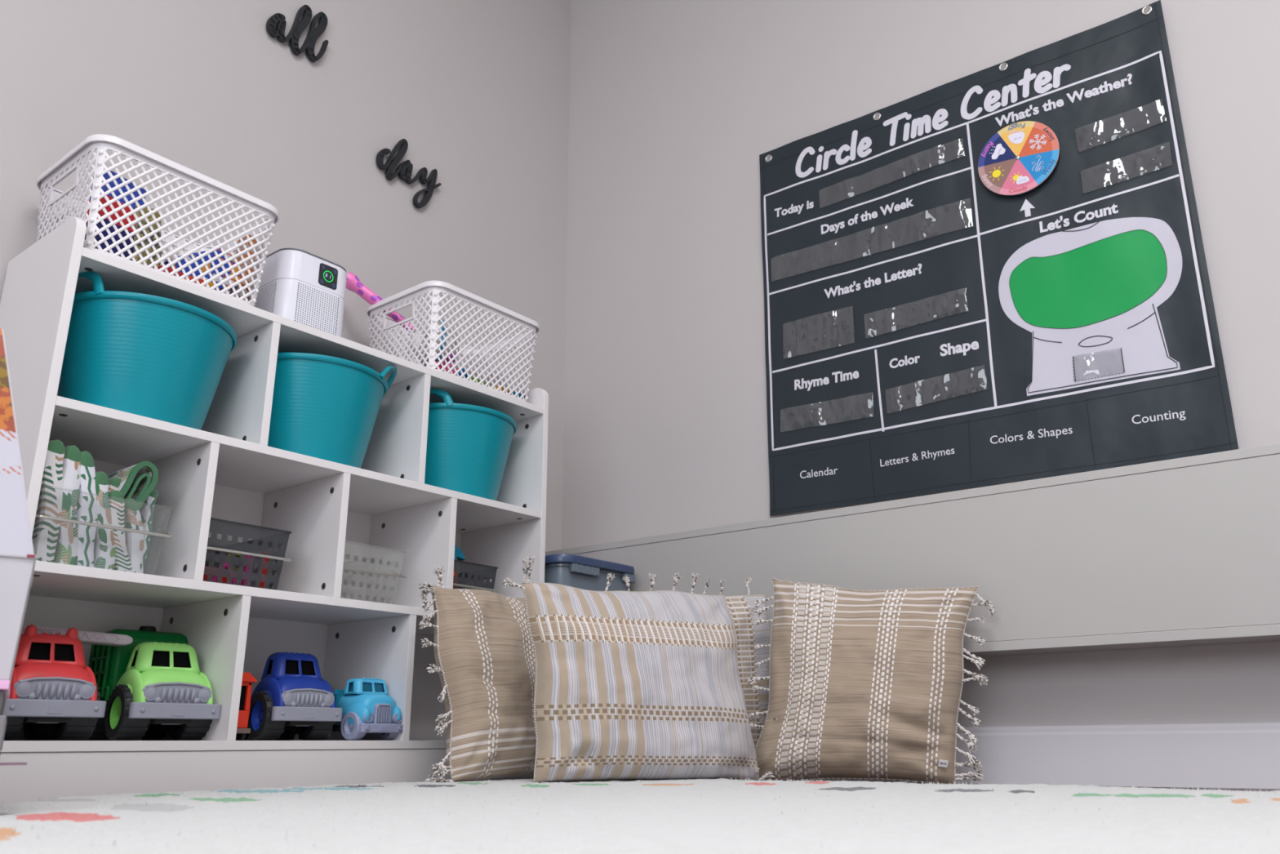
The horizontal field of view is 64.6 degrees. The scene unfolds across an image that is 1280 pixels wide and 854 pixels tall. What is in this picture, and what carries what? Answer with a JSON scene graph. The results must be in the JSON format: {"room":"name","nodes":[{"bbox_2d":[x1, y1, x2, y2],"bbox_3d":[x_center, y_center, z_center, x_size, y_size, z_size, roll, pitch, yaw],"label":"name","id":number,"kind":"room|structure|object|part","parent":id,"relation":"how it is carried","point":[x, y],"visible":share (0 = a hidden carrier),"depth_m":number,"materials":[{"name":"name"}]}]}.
{"room":"children's room","nodes":[
{"label":"children's room","id":0,"kind":"room"},
{"bbox_2d":[0,0,571,551],"bbox_3d":[-1.535,-0.886,1.473,0.100,2.750,4.500,-13,-21,34],"label":"wall","id":1,"kind":"structure","parent":0,"point":[477,91],"depth_m":2.50,"materials":[{"name":"paint"}]},
{"bbox_2d":[266,4,328,62],"bbox_3d":[-0.818,-0.957,2.425,0.016,0.154,0.162,-13,-21,34],"label":"sign","id":2,"kind":"object","parent":1,"relation":"attached to","point":[298,27],"depth_m":2.43,"materials":[{"name":"black wood"}]},
{"bbox_2d":[376,138,441,208],"bbox_3d":[-0.603,-0.661,2.640,0.016,0.170,0.211,-13,-21,34],"label":"sign","id":3,"kind":"object","parent":1,"relation":"attached to","point":[404,171],"depth_m":2.63,"materials":[{"name":"black wood"}]},
{"bbox_2d":[561,0,1279,727],"bbox_3d":[1.741,-0.804,1.795,4.800,2.750,0.100,-13,-21,34],"label":"wall","id":4,"kind":"structure","parent":0,"point":[675,105],"depth_m":2.71,"materials":[{"name":"paint"}]},
{"bbox_2d":[545,443,1279,555],"bbox_3d":[1.677,-0.063,1.466,4.798,0.018,0.131,-13,-21,34],"label":"trim","id":5,"kind":"structure","parent":4,"relation":"attached to","point":[1272,449],"depth_m":2.10,"materials":[{"name":"paint"}]},
{"bbox_2d":[576,453,1279,643],"bbox_3d":[1.678,0.085,1.420,4.798,0.290,0.130,-13,-21,34],"label":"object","id":6,"kind":"structure","parent":4,"relation":"attached to","point":[1197,546],"depth_m":1.95,"materials":[{"name":"paint"}]},
{"bbox_2d":[759,0,1238,515],"bbox_3d":[0.727,-0.353,2.344,1.021,1.017,0.021,-13,-21,34],"label":"pocket chart","id":7,"kind":"object","parent":4,"relation":"attached to","point":[997,273],"visible":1,"depth_m":2.29,"materials":[{"name":"black fabric"}]},
{"bbox_2d":[992,169,1000,177],"bbox_3d":[0.821,-0.583,2.333,0.020,0.020,0.001,-14,-22,37],"label":"picture","id":8,"kind":"object","parent":7,"relation":"on","point":[996,173],"depth_m":2.33,"materials":[{"name":"yellow"}]},
{"bbox_2d":[991,143,1005,159],"bbox_3d":[0.829,-0.638,2.344,0.033,0.036,0.002,-14,-22,37],"label":"picture","id":9,"kind":"object","parent":7,"relation":"on","point":[998,150],"depth_m":2.34,"materials":[{"name":"white"}]},
{"bbox_2d":[1013,174,1018,180],"bbox_3d":[0.855,-0.566,2.302,0.014,0.014,0.001,-14,-22,37],"label":"picture","id":10,"kind":"object","parent":7,"relation":"on","point":[1015,177],"depth_m":2.30,"materials":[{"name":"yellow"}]},
{"bbox_2d":[1008,131,1024,143],"bbox_3d":[0.865,-0.662,2.324,0.036,0.031,0.002,-14,-22,37],"label":"picture","id":11,"kind":"object","parent":7,"relation":"attached to","point":[1014,137],"depth_m":2.32,"materials":[{"name":"white"}]},
{"bbox_2d":[1016,175,1029,184],"bbox_3d":[0.865,-0.560,2.291,0.029,0.021,0.001,-14,-22,37],"label":"picture","id":12,"kind":"object","parent":7,"relation":"on","point":[1020,180],"depth_m":2.29,"materials":[{"name":"white"}]},
{"bbox_2d":[1029,133,1046,150],"bbox_3d":[0.900,-0.645,2.291,0.038,0.039,0.001,-13,-21,34],"label":"picture","id":13,"kind":"object","parent":7,"relation":"on","point":[1037,141],"depth_m":2.29,"materials":[{"name":"white"}]},
{"bbox_3d":[0.952,-0.306,2.161,0.315,0.187,0.004,-13,-21,35],"label":"green globe","id":14,"kind":"part","parent":7,"relation":"part of"},
{"bbox_2d":[811,722,1279,789],"bbox_3d":[1.714,0.441,1.357,4.800,0.111,0.014,-13,-21,34],"label":"baseboard","id":15,"kind":"structure","parent":4,"relation":"attached to","point":[1246,755],"depth_m":1.90,"materials":[{"name":"paint"}]},
{"bbox_2d":[963,623,1279,657],"bbox_3d":[1.679,0.232,1.373,4.798,0.018,0.131,-13,-21,34],"label":"trim","id":16,"kind":"structure","parent":4,"relation":"attached to","point":[1264,633],"depth_m":1.86,"materials":[{"name":"paint"}]},
{"bbox_2d":[917,782,1279,791],"bbox_3d":[0.451,0.007,-0.321,5.000,0.050,4.500,-13,-21,34],"label":"floor","id":17,"kind":"structure","parent":0,"point":[1240,789],"depth_m":1.78,"materials":[{"name":"brown wood"}]},
{"bbox_2d":[0,216,548,803],"bbox_3d":[-0.661,0.234,1.965,0.276,0.896,1.080,-14,-22,37],"label":"cubby shelf","id":18,"kind":"object","parent":17,"relation":"on","point":[381,515],"visible":0.68,"depth_m":1.84,"materials":[{"name":"white laminate"}]},
{"bbox_3d":[-0.994,0.112,1.568,0.276,0.896,0.015,-14,-22,37],"label":"panel","id":19,"kind":"part","parent":18,"relation":"part of","materials":[{"name":"white laminate"}]},
{"bbox_2d":[3,624,133,740],"bbox_3d":[-0.917,0.403,1.596,0.250,0.176,0.214,-16,-23,41],"label":"fire truck","id":20,"kind":"object","parent":18,"relation":"on","point":[54,694],"visible":0.91,"depth_m":1.52,"materials":[{"name":"red plastic"}]},
{"bbox_2d":[24,624,78,638],"bbox_3d":[-0.906,0.318,1.560,0.017,0.024,0.075,-16,-23,41],"label":"roof light","id":21,"kind":"object","parent":20,"relation":"on","point":[30,632],"depth_m":1.55,"materials":[{"name":"red plastic"}]},
{"bbox_3d":[-0.853,0.412,1.477,0.002,0.012,0.021,-16,-24,42],"label":"plate","id":22,"kind":"part","parent":20,"relation":"part of","materials":[{"name":"grey plastic"}]},
{"bbox_2d":[13,676,95,700],"bbox_3d":[-0.866,0.389,1.498,0.031,0.037,0.114,-14,-22,37],"label":"grille","id":23,"kind":"object","parent":20,"relation":"attached to","point":[25,688],"depth_m":1.49,"materials":[{"name":"grey plastic"}]},
{"bbox_2d":[35,514,173,537],"bbox_3d":[-0.914,0.185,1.630,0.257,0.113,0.215,-14,-22,37],"label":"bin","id":24,"kind":"object","parent":18,"relation":"on","point":[162,534],"visible":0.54,"depth_m":1.55,"materials":[{"name":"clear plastic"}]},
{"bbox_2d":[31,440,64,562],"bbox_3d":[-0.951,0.128,1.574,0.178,0.193,0.043,-14,-22,37],"label":"folded cloth","id":25,"kind":"object","parent":24,"relation":"in","point":[46,531],"visible":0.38,"depth_m":1.52,"materials":[{"name":"white fabric"}]},
{"bbox_2d":[53,445,80,564],"bbox_3d":[-0.933,0.136,1.596,0.178,0.188,0.046,-14,-22,37],"label":"folded cloth","id":26,"kind":"object","parent":24,"relation":"in","point":[67,545],"visible":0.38,"depth_m":1.54,"materials":[{"name":"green fabric"}]},
{"bbox_2d":[75,450,97,567],"bbox_3d":[-0.919,0.144,1.612,0.178,0.184,0.056,-14,-22,37],"label":"folded cloth","id":27,"kind":"object","parent":24,"relation":"in","point":[86,507],"visible":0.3,"depth_m":1.56,"materials":[{"name":"white fabric"}]},
{"bbox_2d":[93,471,115,569],"bbox_3d":[-0.901,0.161,1.629,0.178,0.156,0.058,-14,-22,37],"label":"folded cloth","id":28,"kind":"object","parent":24,"relation":"in","point":[104,551],"visible":0.38,"depth_m":1.57,"materials":[{"name":"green fabric"}]},
{"bbox_2d":[107,477,121,492],"bbox_3d":[-0.892,0.166,1.646,0.130,0.159,0.026,-14,-22,37],"label":"folded cloth","id":29,"kind":"object","parent":24,"relation":"in","point":[114,482],"visible":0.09,"depth_m":1.63,"materials":[{"name":"green fabric"}]},
{"bbox_2d":[108,489,132,572],"bbox_3d":[-0.882,0.180,1.647,0.178,0.131,0.056,-14,-22,37],"label":"folded cloth","id":30,"kind":"object","parent":24,"relation":"in","point":[116,499],"visible":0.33,"depth_m":1.59,"materials":[{"name":"white fabric"}]},
{"bbox_2d":[115,497,143,573],"bbox_3d":[-0.869,0.190,1.662,0.178,0.124,0.048,-14,-22,37],"label":"folded cloth","id":31,"kind":"object","parent":24,"relation":"in","point":[132,517],"visible":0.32,"depth_m":1.61,"materials":[{"name":"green fabric"}]},
{"bbox_2d":[106,460,158,508],"bbox_3d":[-0.865,0.106,1.672,0.144,0.084,0.066,-14,-22,37],"label":"cloth","id":32,"kind":"object","parent":24,"relation":"in","point":[140,479],"visible":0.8,"depth_m":1.64,"materials":[{"name":"green fabric"}]},
{"bbox_2d":[139,489,157,568],"bbox_3d":[-0.852,0.183,1.693,0.110,0.154,0.026,-14,-22,37],"label":"folded cloth","id":33,"kind":"object","parent":24,"relation":"in","point":[146,511],"visible":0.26,"depth_m":1.67,"materials":[{"name":"white fabric"}]},
{"bbox_2d":[57,271,236,430],"bbox_3d":[-0.868,-0.104,1.760,0.298,0.242,0.298,-15,-23,39],"label":"tub","id":34,"kind":"object","parent":18,"relation":"on","point":[150,356],"visible":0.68,"depth_m":1.65,"materials":[{"name":"teal plastic"}]},
{"bbox_3d":[-0.929,-0.230,1.671,0.134,0.054,0.017,-9,-19,25],"label":"handle","id":35,"kind":"part","parent":34,"relation":"part of","materials":[{"name":"teal plastic"}]},
{"bbox_2d":[87,626,221,740],"bbox_3d":[-0.826,0.431,1.714,0.254,0.192,0.143,-16,-23,41],"label":"dump truck","id":36,"kind":"object","parent":18,"relation":"on","point":[153,686],"visible":0.94,"depth_m":1.66,"materials":[{"name":"green plastic"}]},
{"bbox_2d":[153,641,186,644],"bbox_3d":[-0.788,0.365,1.696,0.008,0.007,0.057,-16,-23,41],"label":"roof light","id":37,"kind":"object","parent":36,"relation":"on","point":[154,642],"depth_m":1.69,"materials":[{"name":"green plastic"}]},
{"bbox_2d":[142,681,211,703],"bbox_3d":[-0.749,0.431,1.637,0.031,0.037,0.114,-14,-22,37],"label":"grille","id":38,"kind":"object","parent":36,"relation":"attached to","point":[153,692],"depth_m":1.63,"materials":[{"name":"grey plastic"}]},
{"bbox_3d":[-0.736,0.455,1.616,0.002,0.012,0.021,-16,-24,42],"label":"plate","id":39,"kind":"part","parent":36,"relation":"part of","materials":[{"name":"grey plastic"}]},
{"bbox_2d":[36,133,279,306],"bbox_3d":[-0.882,-0.325,1.841,0.267,0.212,0.354,-14,-22,37],"label":"basket","id":40,"kind":"object","parent":18,"relation":"on","point":[102,143],"visible":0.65,"depth_m":1.75,"materials":[{"name":"white plastic"}]},
{"bbox_2d":[84,170,146,261],"bbox_3d":[-0.895,-0.341,1.722,0.045,0.165,0.072,-8,-19,23],"label":"pack","id":41,"kind":"object","parent":40,"relation":"in","point":[106,175],"visible":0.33,"depth_m":1.71},
{"bbox_2d":[133,204,161,268],"bbox_3d":[-0.867,-0.314,1.759,0.045,0.139,0.064,-11,-20,31],"label":"pack","id":42,"kind":"object","parent":40,"relation":"in","point":[145,210],"visible":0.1,"depth_m":1.75},
{"bbox_2d":[158,264,183,276],"bbox_3d":[-0.831,-0.258,1.773,0.040,0.035,0.045,-9,-19,26],"label":"pack","id":43,"kind":"object","parent":40,"relation":"in","point":[170,269],"visible":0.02,"depth_m":1.76,"materials":[{"name":"red"}]},
{"bbox_2d":[187,275,214,289],"bbox_3d":[-0.794,-0.244,1.817,0.036,0.035,0.050,-17,-24,42],"label":"pack","id":44,"kind":"object","parent":40,"relation":"in","point":[201,281],"visible":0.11,"depth_m":1.81},
{"bbox_2d":[164,246,240,291],"bbox_3d":[-0.794,-0.278,1.844,0.045,0.122,0.137,-14,-22,37],"label":"pack","id":45,"kind":"object","parent":40,"relation":"in","point":[219,251],"visible":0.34,"depth_m":1.84},
{"bbox_2d":[230,234,257,301],"bbox_3d":[-0.744,-0.283,1.895,0.040,0.155,0.020,-14,-23,37],"label":"pack","id":46,"kind":"object","parent":40,"relation":"in","point":[254,241],"visible":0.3,"depth_m":1.89},
{"bbox_3d":[-0.656,0.583,1.854,0.270,0.015,1.050,-14,-22,37],"label":"board","id":47,"kind":"part","parent":18,"relation":"part of","materials":[{"name":"white laminate"}]},
{"bbox_3d":[-0.766,0.285,2.038,0.004,0.804,1.050,-14,-22,37],"label":"panel","id":48,"kind":"part","parent":18,"relation":"part of","materials":[{"name":"white laminate"}]},
{"bbox_2d":[235,671,257,740],"bbox_3d":[-0.719,0.486,1.760,0.083,0.114,0.059,-14,-22,37],"label":"toy truck","id":49,"kind":"object","parent":18,"relation":"on","point":[247,678],"visible":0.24,"depth_m":1.75,"materials":[{"name":"red"}]},
{"bbox_2d":[202,517,292,590],"bbox_3d":[-0.771,0.245,1.825,0.239,0.113,0.186,-14,-22,37],"label":"bin","id":50,"kind":"object","parent":18,"relation":"on","point":[267,542],"visible":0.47,"depth_m":1.77,"materials":[{"name":"grey plastic"}]},
{"bbox_2d":[203,574,235,582],"bbox_3d":[-0.733,0.264,1.755,0.024,0.030,0.060,-14,-22,37],"label":"block","id":51,"kind":"object","parent":50,"relation":"in","point":[224,579],"visible":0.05,"depth_m":1.75,"materials":[{"name":"red plastic"}]},
{"bbox_2d":[212,563,235,583],"bbox_3d":[-0.718,0.252,1.750,0.008,0.048,0.055,-14,-22,37],"label":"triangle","id":52,"kind":"object","parent":50,"relation":"in","point":[226,565],"visible":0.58,"depth_m":1.75,"materials":[{"name":"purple plastic"}]},
{"bbox_2d":[227,552,239,570],"bbox_3d":[-0.716,0.241,1.801,0.021,0.041,0.044,-12,-21,34],"label":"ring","id":53,"kind":"object","parent":50,"relation":"in","point":[228,554],"visible":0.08,"depth_m":1.79,"materials":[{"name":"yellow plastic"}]},
{"bbox_2d":[240,555,249,585],"bbox_3d":[-0.694,0.256,1.790,0.012,0.066,0.016,-14,-22,37],"label":"stick","id":54,"kind":"object","parent":50,"relation":"in","point":[246,568],"visible":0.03,"depth_m":1.78,"materials":[{"name":"pink plastic"}]},
{"bbox_3d":[-0.699,0.216,1.773,0.053,0.023,0.186,-14,-22,37],"label":"wire handle","id":55,"kind":"part","parent":50,"relation":"part of","materials":[{"name":"silver metal"}]},
{"bbox_2d":[259,557,268,586],"bbox_3d":[-0.677,0.260,1.821,0.012,0.075,0.012,-14,-22,37],"label":"stick","id":56,"kind":"object","parent":50,"relation":"in","point":[264,571],"visible":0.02,"depth_m":1.81,"materials":[{"name":"red plastic"}]},
{"bbox_2d":[235,652,342,740],"bbox_3d":[-0.670,0.503,1.885,0.240,0.156,0.133,-16,-23,41],"label":"toy truck","id":57,"kind":"object","parent":18,"relation":"on","point":[291,697],"visible":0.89,"depth_m":1.82,"materials":[{"name":"blue plastic"}]},
{"bbox_2d":[281,688,334,707],"bbox_3d":[-0.598,0.488,1.817,0.030,0.036,0.106,-14,-22,37],"label":"grille","id":58,"kind":"object","parent":57,"relation":"attached to","point":[291,697],"depth_m":1.81,"materials":[{"name":"grey plastic"}]},
{"bbox_3d":[-0.585,0.511,1.797,0.002,0.012,0.019,-16,-23,41],"label":"plate","id":59,"kind":"part","parent":57,"relation":"part of","materials":[{"name":"grey plastic"}]},
{"bbox_2d":[248,248,346,337],"bbox_3d":[-0.700,-0.242,2.061,0.155,0.183,0.154,-14,-22,37],"label":"air purifier","id":60,"kind":"object","parent":18,"relation":"on","point":[300,286],"visible":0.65,"depth_m":2.00,"materials":[{"name":"white plastic"}]},
{"bbox_3d":[-0.700,-0.326,2.088,0.152,0.006,0.152,-14,-22,37],"label":"lid","id":61,"kind":"part","parent":60,"relation":"part of","materials":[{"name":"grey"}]},
{"bbox_2d":[323,271,333,282],"bbox_3d":[-0.629,-0.304,2.043,0.001,0.024,0.024,-14,-22,37],"label":"ring light","id":62,"kind":"object","parent":60,"relation":"attached to","point":[325,271],"depth_m":2.04,"materials":[{"name":"green plastic"}]},
{"bbox_2d":[267,352,396,468],"bbox_3d":[-0.660,-0.017,2.021,0.296,0.230,0.300,-14,-22,37],"label":"tub","id":63,"kind":"object","parent":18,"relation":"on","point":[326,407],"visible":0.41,"depth_m":1.92,"materials":[{"name":"teal plastic"}]},
{"bbox_3d":[-0.519,-0.098,2.080,0.037,0.043,0.132,4,-18,-13],"label":"handle","id":64,"kind":"part","parent":63,"relation":"part of","materials":[{"name":"teal plastic"}]},
{"bbox_2d":[323,677,403,740],"bbox_3d":[-0.548,0.542,1.944,0.193,0.114,0.104,-14,-22,37],"label":"toy truck","id":65,"kind":"object","parent":18,"relation":"on","point":[364,703],"visible":0.78,"depth_m":1.89,"materials":[{"name":"blue plastic"}]},
{"bbox_2d":[372,702,391,723],"bbox_3d":[-0.481,0.535,1.890,0.011,0.037,0.038,-14,-22,37],"label":"grille","id":66,"kind":"object","parent":65,"relation":"attached to","point":[381,712],"depth_m":1.88,"materials":[{"name":"grey plastic"}]},
{"bbox_3d":[-0.474,0.558,1.877,0.001,0.010,0.016,-14,-22,37],"label":"plate","id":67,"kind":"part","parent":65,"relation":"part of","materials":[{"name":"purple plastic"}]},
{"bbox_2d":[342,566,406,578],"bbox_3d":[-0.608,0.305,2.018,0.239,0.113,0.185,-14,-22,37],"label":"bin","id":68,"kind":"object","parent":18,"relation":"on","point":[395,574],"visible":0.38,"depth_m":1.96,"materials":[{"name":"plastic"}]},
{"bbox_2d":[366,280,539,401],"bbox_3d":[-0.438,-0.161,2.374,0.267,0.212,0.348,-14,-22,37],"label":"basket","id":69,"kind":"object","parent":18,"relation":"on","point":[532,326],"visible":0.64,"depth_m":2.28,"materials":[{"name":"white plastic"}]},
{"bbox_2d":[346,271,413,332],"bbox_3d":[-0.583,-0.272,2.335,0.209,0.160,0.050,4,-18,-14],"label":"stick","id":70,"kind":"object","parent":69,"relation":"in","point":[353,283],"visible":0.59,"depth_m":2.32,"materials":[{"name":"pink plastic"}]},
{"bbox_2d":[409,317,459,366],"bbox_3d":[-0.458,-0.185,2.259,0.113,0.120,0.110,-14,-22,37],"label":"ball","id":71,"kind":"object","parent":69,"relation":"in","point":[438,322],"visible":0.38,"depth_m":2.22,"materials":[{"name":"plastic"}]},
{"bbox_2d":[427,360,446,371],"bbox_3d":[-0.443,-0.122,2.208,0.030,0.030,0.038,-7,-19,21],"label":"block","id":72,"kind":"object","parent":69,"relation":"in","point":[440,366],"visible":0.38,"depth_m":2.19,"materials":[{"name":"pink"}]},
{"bbox_2d":[442,362,458,375],"bbox_3d":[-0.424,-0.122,2.241,0.032,0.037,0.040,-11,-20,31],"label":"block","id":73,"kind":"object","parent":69,"relation":"in","point":[444,363],"visible":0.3,"depth_m":2.23,"materials":[{"name":"pink plastic"}]},
{"bbox_2d":[446,353,455,363],"bbox_3d":[-0.417,-0.153,2.236,0.024,0.023,0.024,-14,-22,37],"label":"ball","id":74,"kind":"object","parent":73,"relation":"on","point":[451,355],"visible":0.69,"depth_m":2.23,"materials":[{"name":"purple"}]},
{"bbox_2d":[457,368,468,377],"bbox_3d":[-0.399,-0.116,2.263,0.034,0.033,0.034,-14,-22,37],"label":"ball","id":75,"kind":"object","parent":69,"relation":"in","point":[462,369],"visible":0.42,"depth_m":2.25,"materials":[{"name":"blue plastic"}]},
{"bbox_2d":[453,351,506,386],"bbox_3d":[-0.390,-0.124,2.403,0.099,0.100,0.185,-14,-22,37],"label":"plastic bag","id":76,"kind":"object","parent":69,"relation":"in","point":[477,356],"visible":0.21,"depth_m":2.37,"materials":[{"name":"white"}]},
{"bbox_2d":[494,385,507,392],"bbox_3d":[-0.326,-0.078,2.346,0.026,0.030,0.035,-9,-19,26],"label":"block","id":77,"kind":"object","parent":69,"relation":"in","point":[496,386],"visible":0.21,"depth_m":2.34,"materials":[{"name":"orange"}]},
{"bbox_2d":[512,391,525,399],"bbox_3d":[-0.289,-0.067,2.393,0.032,0.032,0.034,-9,-19,26],"label":"block","id":78,"kind":"object","parent":69,"relation":"in","point":[513,392],"visible":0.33,"depth_m":2.38,"materials":[{"name":"blue plastic"}]},
{"bbox_2d":[424,388,516,500],"bbox_3d":[-0.432,0.069,2.303,0.298,0.232,0.298,15,-23,-40],"label":"tub","id":79,"kind":"object","parent":18,"relation":"on","point":[468,446],"visible":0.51,"depth_m":2.19,"materials":[{"name":"teal plastic"}]},
{"bbox_3d":[-0.467,-0.060,2.204,0.133,0.045,0.020,-5,-18,14],"label":"handle","id":80,"kind":"part","parent":79,"relation":"part of","materials":[{"name":"teal plastic"}]},
{"bbox_2d":[453,559,499,591],"bbox_3d":[-0.445,0.365,2.213,0.239,0.113,0.171,-14,-22,37],"label":"bin","id":81,"kind":"object","parent":18,"relation":"on","point":[472,575],"visible":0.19,"depth_m":2.17,"materials":[{"name":"grey plastic"}]},
{"bbox_2d":[453,545,465,588],"bbox_3d":[-0.408,0.332,2.183,0.020,0.152,0.063,-14,-22,37],"label":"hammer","id":82,"kind":"object","parent":81,"relation":"in","point":[459,555],"visible":0.23,"depth_m":2.20,"materials":[{"name":"teal plastic"}]},
{"bbox_3d":[-0.372,0.335,2.161,0.053,0.023,0.171,-14,-22,37],"label":"wire handle","id":83,"kind":"part","parent":81,"relation":"part of","materials":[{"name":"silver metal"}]},
{"bbox_3d":[-0.327,0.357,2.361,0.276,0.896,0.015,-14,-22,37],"label":"panel","id":84,"kind":"part","parent":18,"relation":"part of","materials":[{"name":"white laminate"}]},
{"bbox_2d":[544,553,635,591],"bbox_3d":[-0.215,0.585,2.429,0.340,0.500,0.283,-14,-22,37],"label":"storage tote","id":85,"kind":"object","parent":17,"relation":"on","point":[571,570],"visible":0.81,"depth_m":2.35,"materials":[{"name":"plastic"}]},
{"bbox_3d":[-0.217,0.357,2.500,0.339,0.022,0.283,-14,-22,37],"label":"lid","id":86,"kind":"part","parent":85,"relation":"part of","materials":[{"name":"blue plastic"}]},
{"bbox_2d":[0,776,1279,853],"bbox_3d":[0.098,0.171,0.321,2.753,0.024,2.580,-14,-22,37],"label":"rug","id":87,"kind":"object","parent":17,"relation":"on","point":[522,815],"visible":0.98,"depth_m":0.86,"materials":[{"name":"white carpet"}]},
{"bbox_2d":[0,680,26,764],"bbox_3d":[-0.768,0.305,0.964,0.322,0.120,0.232,10,-20,-29],"label":"cart","id":88,"kind":"object","parent":87,"relation":"on","point":[5,685],"visible":1,"depth_m":0.96,"materials":[{"name":"plastic"}]},
{"bbox_3d":[-0.634,0.310,0.930,0.122,0.002,0.042,10,-20,-29],"label":"axle plate","id":89,"kind":"part","parent":88,"relation":"part of","materials":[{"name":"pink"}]},
{"bbox_2d":[0,551,36,681],"bbox_3d":[-0.761,0.191,1.002,0.262,0.120,0.208,10,-20,-29],"label":"box","id":90,"kind":"object","parent":88,"relation":"on","point":[16,570],"visible":0.9,"depth_m":0.98,"materials":[{"name":"white"}]},
{"bbox_2d":[0,328,34,554],"bbox_3d":[-0.722,0.008,1.015,0.233,0.235,0.090,10,-20,-29],"label":"gift bag","id":91,"kind":"object","parent":90,"relation":"on","point":[15,536],"visible":0.76,"depth_m":1.01,"materials":[{"name":"paper"}]},
{"bbox_2d":[418,564,536,782],"bbox_3d":[-0.255,0.473,1.940,0.162,0.390,0.407,-14,-22,37],"label":"cushion","id":92,"kind":"object","parent":87,"relation":"on","point":[484,655],"visible":0.7,"depth_m":1.84,"materials":[{"name":"beige fabric"}]},
{"bbox_2d":[502,555,774,782],"bbox_3d":[0.000,0.450,1.852,0.542,0.394,0.157,7,-19,-23],"label":"cushion","id":93,"kind":"object","parent":87,"relation":"on","point":[629,685],"visible":0.98,"depth_m":1.78,"materials":[{"name":"beige fabric"}]},
{"bbox_3d":[0.003,0.472,1.858,0.483,0.354,0.024,8,-19,-25],"label":"seam cord","id":94,"kind":"part","parent":93,"relation":"part of","materials":[{"name":"beige fabric"}]},
{"bbox_2d":[604,572,770,747],"bbox_3d":[0.087,0.517,2.100,0.436,0.427,0.110,5,-18,-16],"label":"cushion","id":95,"kind":"object","parent":17,"relation":"on","point":[741,608],"visible":0.25,"depth_m":2.13,"materials":[{"name":"beige fabric"}]},
{"bbox_3d":[0.086,0.536,2.099,0.437,0.390,0.019,5,-18,-15],"label":"seam cord","id":96,"kind":"part","parent":95,"relation":"part of","materials":[{"name":"beige fabric"}]},
{"bbox_2d":[747,578,995,783],"bbox_3d":[0.447,0.482,1.962,0.488,0.406,0.142,-5,-18,16],"label":"cushion","id":97,"kind":"object","parent":17,"relation":"on","point":[864,684],"visible":0.97,"depth_m":1.92,"materials":[{"name":"beige fabric"}]}
]}

